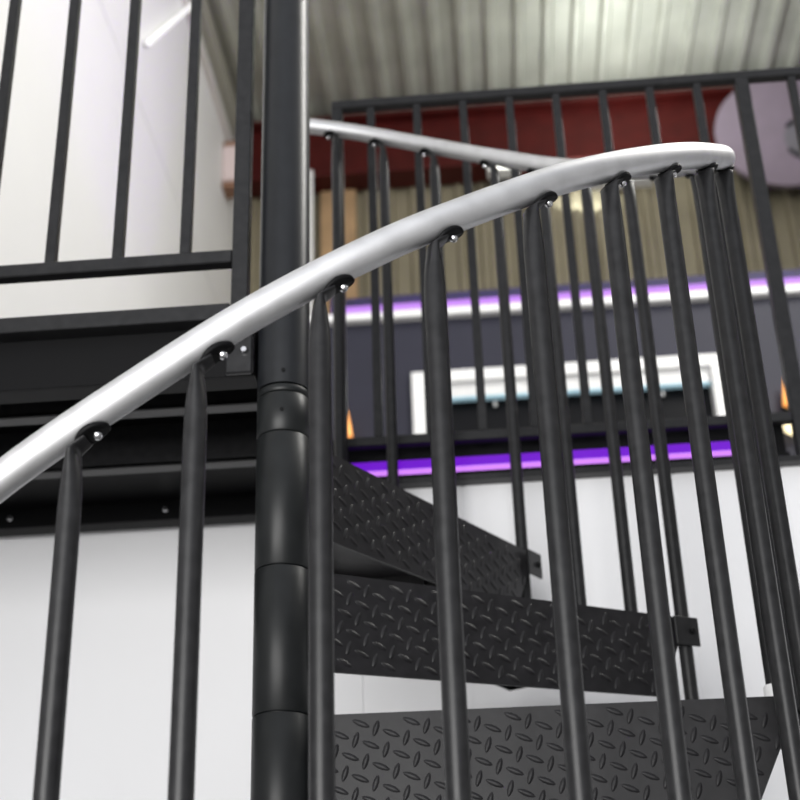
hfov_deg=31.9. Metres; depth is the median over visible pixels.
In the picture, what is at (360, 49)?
ceiling
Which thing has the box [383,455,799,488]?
trim
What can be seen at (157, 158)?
wall
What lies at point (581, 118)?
steel beam
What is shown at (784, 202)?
wall
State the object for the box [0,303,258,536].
steel beam
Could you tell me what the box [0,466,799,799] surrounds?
wall
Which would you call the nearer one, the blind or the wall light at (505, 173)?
the blind
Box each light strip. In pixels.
[330,269,799,314]
[332,425,789,478]
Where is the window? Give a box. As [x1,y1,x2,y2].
[411,353,725,433]
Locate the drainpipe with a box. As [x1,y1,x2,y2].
[310,170,312,315]
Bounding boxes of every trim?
[182,0,230,141]
[190,0,235,137]
[310,284,799,325]
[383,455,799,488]
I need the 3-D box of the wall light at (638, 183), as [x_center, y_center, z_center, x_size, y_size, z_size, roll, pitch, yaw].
[1.553,-1.540,10.050,0.490,0.130,0.355,-4,-26,3]
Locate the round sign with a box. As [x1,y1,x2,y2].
[714,80,799,187]
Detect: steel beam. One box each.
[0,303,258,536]
[252,86,733,197]
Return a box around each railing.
[0,0,255,304]
[331,66,799,461]
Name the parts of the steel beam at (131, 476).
edge trim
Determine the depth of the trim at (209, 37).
9.79 m
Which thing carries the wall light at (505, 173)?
attached to the wall at (784, 202)
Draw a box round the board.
[321,189,357,314]
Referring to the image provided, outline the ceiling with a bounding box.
[207,0,799,120]
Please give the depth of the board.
10.26 m
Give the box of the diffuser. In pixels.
[368,450,731,475]
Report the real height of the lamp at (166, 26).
1.193 m
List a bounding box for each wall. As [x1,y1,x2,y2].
[0,0,234,317]
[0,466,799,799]
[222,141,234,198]
[250,169,799,303]
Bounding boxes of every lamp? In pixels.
[143,2,190,45]
[348,415,351,437]
[782,381,792,435]
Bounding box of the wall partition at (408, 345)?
[330,296,799,454]
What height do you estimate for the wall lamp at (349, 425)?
0.160 m
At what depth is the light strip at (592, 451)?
3.27 m
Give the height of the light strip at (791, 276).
0.190 m
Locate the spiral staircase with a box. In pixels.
[0,0,799,799]
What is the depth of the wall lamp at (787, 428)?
6.58 m
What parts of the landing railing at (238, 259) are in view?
rail, post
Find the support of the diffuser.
attached to the light strip at (592, 451)
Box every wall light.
[487,166,519,181]
[591,179,652,190]
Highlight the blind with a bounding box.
[451,368,710,397]
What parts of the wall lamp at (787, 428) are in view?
plate, lamp shade, globe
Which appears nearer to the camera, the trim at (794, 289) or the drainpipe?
the trim at (794, 289)
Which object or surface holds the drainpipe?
on the floor
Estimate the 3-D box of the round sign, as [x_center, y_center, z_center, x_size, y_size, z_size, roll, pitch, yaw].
[2.747,-1.919,10.017,0.980,0.950,0.120,-4,-26,3]
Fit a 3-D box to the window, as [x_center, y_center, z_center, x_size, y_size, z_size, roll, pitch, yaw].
[0.842,0.049,6.783,1.555,0.445,0.150,-4,-26,3]
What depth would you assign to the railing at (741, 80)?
3.49 m
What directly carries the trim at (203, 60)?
attached to the wall at (157, 158)
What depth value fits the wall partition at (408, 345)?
6.89 m
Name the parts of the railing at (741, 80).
post, rail, rail, post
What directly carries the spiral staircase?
on the floor
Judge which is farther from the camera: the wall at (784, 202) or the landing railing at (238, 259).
the wall at (784, 202)

